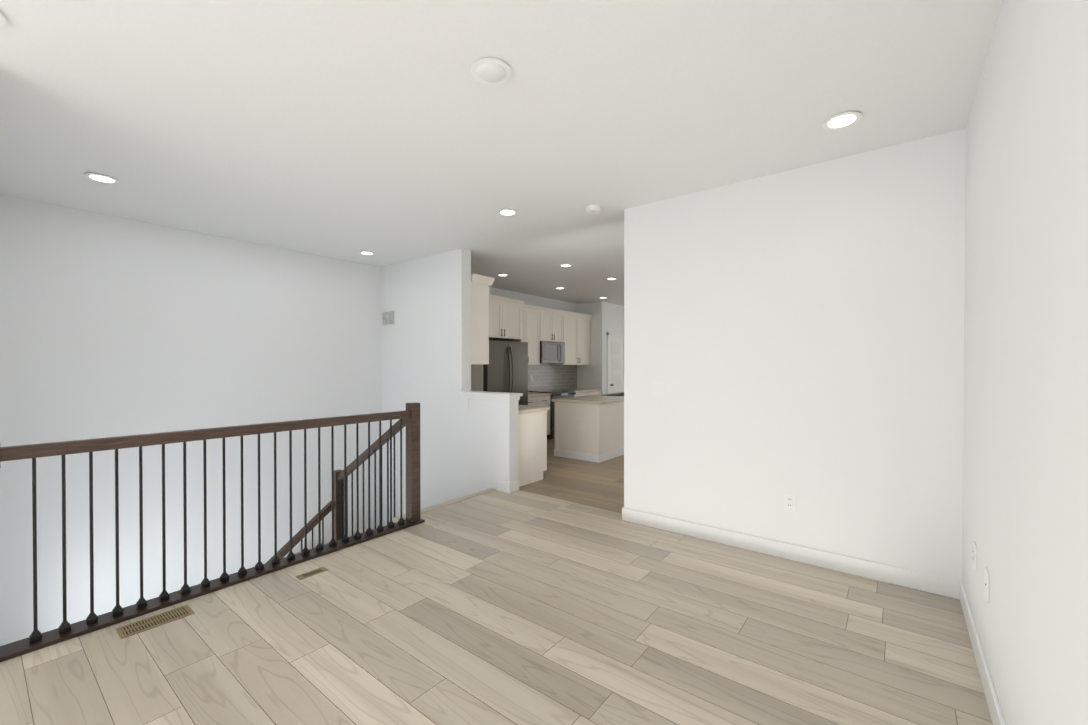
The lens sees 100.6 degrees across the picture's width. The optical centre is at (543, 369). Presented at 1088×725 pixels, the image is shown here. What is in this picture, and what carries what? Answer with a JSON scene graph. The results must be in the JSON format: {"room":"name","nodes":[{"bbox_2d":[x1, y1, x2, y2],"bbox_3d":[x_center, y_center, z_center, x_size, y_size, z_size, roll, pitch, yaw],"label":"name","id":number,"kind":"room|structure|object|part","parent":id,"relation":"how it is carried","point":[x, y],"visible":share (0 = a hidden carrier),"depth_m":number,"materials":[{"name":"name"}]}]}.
{"room":"empty living room","nodes":[
{"label":"empty living room","id":0,"kind":"room"},
{"bbox_2d":[0,194,381,645],"bbox_3d":[-3.429,1.291,5.027,0.140,5.430,3.525,0,1,38],"label":"wall","id":1,"kind":"structure","parent":0,"point":[112,326],"depth_m":4.45,"materials":[{"name":"white paint"}]},
{"bbox_2d":[381,248,518,525],"bbox_3d":[-1.344,1.286,5.720,2.570,5.430,0.163,0,1,38],"label":"wall","id":2,"kind":"structure","parent":0,"point":[426,355],"depth_m":5.59,"materials":[{"name":"white paint"}]},
{"bbox_3d":[-2.152,-0.706,6.242,0.315,0.225,0.012,0,1,38],"label":"return air vent grille","id":3,"kind":"part","parent":2,"relation":"part of","materials":[{"name":"white metal"}]},
{"bbox_2d":[460,391,522,400],"bbox_3d":[-0.613,0.303,5.149,0.795,0.075,0.220,0,1,38],"label":"trim","id":4,"kind":"structure","parent":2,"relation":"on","point":[504,396],"depth_m":5.02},
{"bbox_2d":[0,439,992,724],"bbox_3d":[0.468,1.486,5.067,6.110,0.300,14.000,0,1,38],"label":"floor","id":5,"kind":"structure","parent":0,"point":[497,607],"depth_m":2.24,"materials":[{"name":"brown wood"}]},
{"bbox_2d":[116,605,194,638],"bbox_3d":[-2.085,1.352,2.429,0.140,0.007,0.300,0,1,38],"label":"floor vent","id":6,"kind":"object","parent":5,"relation":"in","point":[137,627],"visible":1,"depth_m":2.41,"materials":[{"name":"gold metal"}]},
{"bbox_2d":[0,402,424,661],"bbox_3d":[-1.840,0.826,3.062,0.137,1.046,2.392,0,1,38],"label":"stair railing","id":7,"kind":"object","parent":5,"relation":"on","point":[337,505],"visible":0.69,"depth_m":2.81,"materials":[{"name":"brown wood"}]},
{"bbox_2d":[296,567,327,579],"bbox_3d":[-1.534,1.349,2.988,0.070,0.004,0.180,0,1,38],"label":"floor vent","id":8,"kind":"object","parent":5,"relation":"on","point":[311,573],"visible":1,"depth_m":2.98,"materials":[{"name":"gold metal"}]},
{"bbox_2d":[483,340,527,404],"bbox_3d":[-0.833,0.433,7.413,0.831,1.770,0.953,0,1,38],"label":"fridge","id":9,"kind":"object","parent":5,"relation":"on","point":[505,369],"visible":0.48,"depth_m":7.16,"materials":[{"name":"silver metal"}]},
{"bbox_2d":[471,274,549,486],"bbox_3d":[-0.886,0.092,5.874,1.950,2.474,0.650,0,1,38],"label":"tall cabinet","id":10,"kind":"object","parent":5,"relation":"on","point":[532,434],"visible":0.23,"depth_m":5.45,"materials":[{"name":"beige paint"}]},
{"bbox_2d":[528,398,538,405],"bbox_3d":[-0.479,0.897,8.073,0.620,0.829,0.464,0,1,38],"label":"base cabinet","id":11,"kind":"object","parent":5,"relation":"on","point":[531,401],"depth_m":7.96,"materials":[{"name":"beige paint"}]},
{"bbox_2d":[539,394,550,434],"bbox_3d":[-0.266,0.895,8.346,0.620,0.829,0.464,0,1,38],"label":"base cabinet","id":12,"kind":"object","parent":5,"relation":"on","point":[545,401],"depth_m":8.27,"materials":[{"name":"beige paint"}]},
{"bbox_2d":[528,392,542,397],"bbox_3d":[-0.365,0.462,8.199,0.640,0.040,0.818,0,1,38],"label":"countertop","id":13,"kind":"structure","parent":12,"relation":"on","point":[530,395],"depth_m":7.98,"materials":[{"name":"beige stone"}]},
{"bbox_2d":[528,389,575,439],"bbox_3d":[0.151,0.865,8.800,0.696,0.884,0.749,0,1,38],"label":"stove","id":14,"kind":"object","parent":5,"relation":"on","point":[562,393],"visible":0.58,"depth_m":8.39,"materials":[{"name":"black metal"}]},
{"bbox_2d":[547,393,590,396],"bbox_3d":[0.526,0.888,9.357,0.620,0.829,0.575,0,1,38],"label":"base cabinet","id":15,"kind":"object","parent":5,"relation":"on","point":[576,395],"depth_m":9.11,"materials":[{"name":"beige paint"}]},
{"bbox_2d":[552,400,623,462],"bbox_3d":[1.257,0.901,7.644,0.794,0.829,2.586,0,1,38],"label":"kitchen island","id":16,"kind":"object","parent":5,"relation":"on","point":[590,428],"depth_m":6.64,"materials":[{"name":"beige paint"}]},
{"bbox_2d":[556,392,623,403],"bbox_3d":[1.264,0.466,7.634,0.850,0.040,2.644,0,1,38],"label":"island countertop","id":17,"kind":"structure","parent":16,"relation":"on","point":[610,398],"depth_m":6.76,"materials":[{"name":"beige stone"}]},
{"bbox_2d":[591,390,601,394],"bbox_3d":[0.807,0.885,9.716,0.620,0.829,0.574,0,1,38],"label":"base cabinet","id":18,"kind":"object","parent":5,"relation":"on","point":[593,392],"depth_m":9.58,"materials":[{"name":"beige paint"}]},
{"bbox_2d":[574,390,590,393],"bbox_3d":[0.674,0.452,9.527,0.640,0.040,1.036,0,1,38],"label":"countertop","id":19,"kind":"structure","parent":18,"relation":"on","point":[577,391],"depth_m":9.18,"materials":[{"name":"beige stone"}]},
{"bbox_2d":[0,0,1001,305],"bbox_3d":[0.499,-1.494,5.020,6.310,0.140,14.280,0,1,38],"label":"ceiling","id":20,"kind":"structure","parent":0,"point":[388,132],"depth_m":2.44,"materials":[{"name":"white paint"}]},
{"bbox_2d":[0,12,5,25],"bbox_3d":[-2.209,-1.392,1.731,0.190,0.013,0.190,0,1,38],"label":"recessed light","id":21,"kind":"object","parent":20,"relation":"in","point":[2,20],"visible":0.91,"depth_m":1.80,"materials":[{"name":"white plastic"}]},
{"bbox_2d":[84,172,119,183],"bbox_3d":[-3.251,-1.404,3.321,0.190,0.013,0.190,0,1,38],"label":"recessed light","id":22,"kind":"object","parent":20,"relation":"in","point":[102,178],"visible":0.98,"depth_m":3.31,"materials":[{"name":"white plastic"}]},
{"bbox_2d":[358,251,374,254],"bbox_3d":[-2.165,-1.421,5.519,0.190,0.013,0.190,0,1,38],"label":"recessed light","id":23,"kind":"object","parent":20,"relation":"in","point":[367,252],"visible":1,"depth_m":5.49,"materials":[{"name":"white plastic"}]},
{"bbox_2d":[471,57,511,84],"bbox_3d":[-0.247,-1.385,2.113,0.190,0.034,0.190,0,1,38],"label":"smoke detector","id":24,"kind":"object","parent":20,"relation":"in","point":[491,70],"visible":0.98,"depth_m":2.09,"materials":[{"name":"white plastic"}]},
{"bbox_2d":[497,273,508,275],"bbox_3d":[-0.625,-1.431,6.853,0.190,0.013,0.190,0,1,38],"label":"recessed light","id":25,"kind":"object","parent":20,"relation":"in","point":[502,274],"visible":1,"depth_m":6.80,"materials":[{"name":"white plastic"}]},
{"bbox_2d":[497,208,517,215],"bbox_3d":[-0.327,-1.409,4.054,0.190,0.013,0.190,0,1,38],"label":"recessed light","id":26,"kind":"object","parent":20,"relation":"in","point":[507,212],"visible":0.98,"depth_m":4.04,"materials":[{"name":"white plastic"}]},
{"bbox_2d":[559,263,572,266],"bbox_3d":[0.302,-1.426,6.204,0.190,0.013,0.190,0,1,38],"label":"recessed light","id":27,"kind":"object","parent":20,"relation":"in","point":[565,265],"visible":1,"depth_m":6.18,"materials":[{"name":"white plastic"}]},
{"bbox_2d":[586,205,600,213],"bbox_3d":[0.433,-1.395,3.955,0.136,0.042,0.136,0,1,38],"label":"smoke detector","id":28,"kind":"object","parent":20,"relation":"attached to","point":[593,209],"visible":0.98,"depth_m":3.92,"materials":[{"name":"white plastic"}]},
{"bbox_2d":[822,110,861,129],"bbox_3d":[1.674,-1.398,2.539,0.190,0.013,0.190,0,1,38],"label":"recessed light","id":29,"kind":"object","parent":20,"relation":"in","point":[841,120],"visible":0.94,"depth_m":2.53,"materials":[{"name":"white plastic"}]},
{"bbox_2d":[489,287,576,388],"bbox_3d":[-0.758,-0.069,8.333,0.140,2.760,4.690,0,1,38],"label":"wall","id":30,"kind":"structure","parent":0,"point":[546,302],"depth_m":9.01,"materials":[{"name":"white paint"}]},
{"bbox_2d":[489,298,506,339],"bbox_3d":[-1.055,-0.791,7.308,0.640,0.580,0.539,0,1,38],"label":"upper cabinet","id":31,"kind":"object","parent":30,"relation":"attached to","point":[497,310],"depth_m":7.20,"materials":[{"name":"beige paint"}]},
{"bbox_2d":[491,302,522,341],"bbox_3d":[-0.796,-0.794,7.639,0.640,0.580,0.539,0,1,38],"label":"upper cabinet","id":32,"kind":"object","parent":30,"relation":"attached to","point":[516,320],"depth_m":7.54,"materials":[{"name":"beige paint"}]},
{"bbox_2d":[523,306,530,364],"bbox_3d":[-0.577,-0.583,8.139,0.370,1.010,0.464,0,1,38],"label":"upper cabinet","id":33,"kind":"object","parent":30,"relation":"attached to","point":[526,313],"depth_m":8.19,"materials":[{"name":"beige paint"}]},
{"bbox_2d":[531,310,542,364],"bbox_3d":[-0.344,-0.585,8.436,0.370,1.010,0.528,0,1,38],"label":"upper cabinet","id":34,"kind":"object","parent":30,"relation":"attached to","point":[536,315],"depth_m":8.41,"materials":[{"name":"beige paint"}]},
{"bbox_2d":[543,310,554,341],"bbox_3d":[-0.083,-0.815,8.768,0.370,0.555,0.437,0,1,38],"label":"upper cabinet","id":35,"kind":"object","parent":30,"relation":"attached to","point":[548,318],"depth_m":8.70,"materials":[{"name":"beige paint"}]},
{"bbox_2d":[540,341,564,362],"bbox_3d":[0.052,-0.322,8.869,0.455,0.418,0.739,0,1,38],"label":"over-the-range microwave","id":36,"kind":"object","parent":35,"relation":"attached to","point":[552,352],"visible":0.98,"depth_m":8.72,"materials":[{"name":"silver metal"}]},
{"bbox_2d":[528,365,576,390],"bbox_3d":[-0.065,0.174,9.103,0.004,0.519,2.615,0,1,38],"label":"tile backsplash","id":37,"kind":"structure","parent":30,"relation":"attached to","point":[551,377],"depth_m":9.41,"materials":[{"name":"grey tile"}]},
{"bbox_2d":[555,314,562,341],"bbox_3d":[0.113,-0.817,9.019,0.370,0.555,0.436,0,1,38],"label":"upper cabinet","id":38,"kind":"object","parent":30,"relation":"attached to","point":[558,317],"depth_m":8.96,"materials":[{"name":"beige paint"}]},
{"bbox_2d":[549,314,578,364],"bbox_3d":[0.408,-0.592,9.397,0.370,1.010,0.639,0,1,38],"label":"upper cabinet","id":39,"kind":"object","parent":30,"relation":"attached to","point":[570,321],"depth_m":9.30,"materials":[{"name":"beige paint"}]},
{"bbox_2d":[579,318,590,364],"bbox_3d":[0.709,-0.595,9.781,0.370,1.010,0.574,0,1,38],"label":"upper cabinet","id":40,"kind":"object","parent":30,"relation":"attached to","point":[584,323],"depth_m":9.70,"materials":[{"name":"beige paint"}]},
{"bbox_2d":[577,301,605,393],"bbox_3d":[0.987,-0.082,10.034,0.790,2.760,0.140,0,1,38],"label":"wall","id":41,"kind":"structure","parent":0,"point":[592,375],"depth_m":9.84,"materials":[{"name":"white paint"}]},
{"bbox_2d":[605,302,623,393],"bbox_3d":[1.579,-0.084,10.263,0.140,2.760,0.950,0,1,38],"label":"wall","id":42,"kind":"structure","parent":0,"point":[614,318],"depth_m":10.11,"materials":[{"name":"white paint"}]},
{"bbox_2d":[607,332,623,393],"bbox_3d":[1.655,0.246,10.180,0.082,2.099,0.810,0,1,38],"label":"door","id":43,"kind":"structure","parent":42,"relation":"attached to","point":[615,364],"depth_m":10.16,"materials":[{"name":"white paint"}]},
{"bbox_2d":[624,128,965,580],"bbox_3d":[1.623,-0.031,3.377,2.220,2.760,0.120,0,1,38],"label":"wall","id":44,"kind":"structure","parent":0,"point":[799,332],"depth_m":3.12,"materials":[{"name":"white paint"}]},
{"bbox_2d":[622,507,953,597],"bbox_3d":[1.560,1.294,3.350,2.194,0.110,0.017,0,1,38],"label":"baseboard","id":45,"kind":"structure","parent":44,"relation":"attached to","point":[939,585],"depth_m":3.14,"materials":[{"name":"white wood"}]},
{"bbox_2d":[784,492,795,511],"bbox_3d":[1.746,0.945,3.206,0.078,0.125,0.009,0,1,38],"label":"outlet","id":46,"kind":"object","parent":44,"relation":"attached to","point":[789,501],"visible":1,"depth_m":3.20,"materials":[{"name":"white plastic"}]},
{"bbox_2d":[963,0,1087,724],"bbox_3d":[2.929,0.120,3.131,0.140,3.060,14.000,0,1,38],"label":"wall","id":47,"kind":"structure","parent":0,"point":[1025,485],"depth_m":1.33,"materials":[{"name":"white paint"}]},
{"bbox_2d":[973,541,976,570],"bbox_3d":[2.116,0.917,2.221,0.009,0.125,0.078,0,1,38],"label":"outlet","id":48,"kind":"object","parent":47,"relation":"attached to","point":[975,556],"visible":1,"depth_m":2.21,"materials":[{"name":"white plastic"}]},
{"bbox_2d":[954,579,1005,724],"bbox_3d":[0.503,1.318,0.168,0.017,0.110,6.330,0,1,38],"label":"baseboard","id":49,"kind":"structure","parent":47,"relation":"attached to","point":[997,718],"depth_m":2.00,"materials":[{"name":"white wood"}]},
{"bbox_2d":[985,567,988,602],"bbox_3d":[1.882,0.917,1.920,0.008,0.125,0.078,0,1,38],"label":"outlet","id":50,"kind":"object","parent":47,"relation":"attached to","point":[987,585],"visible":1,"depth_m":1.91,"materials":[{"name":"white plastic"}]},
{"bbox_3d":[-2.462,4.112,4.314,2.570,0.200,3.790,0,1,38],"label":"floor","id":51,"kind":"structure","parent":0,"visible":0},
{"bbox_2d":[294,488,495,553],"bbox_3d":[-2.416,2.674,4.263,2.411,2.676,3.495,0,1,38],"label":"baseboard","id":52,"kind":"structure","parent":51,"relation":"on","point":[449,502],"depth_m":4.55,"materials":[{"name":"paint"}]}
]}

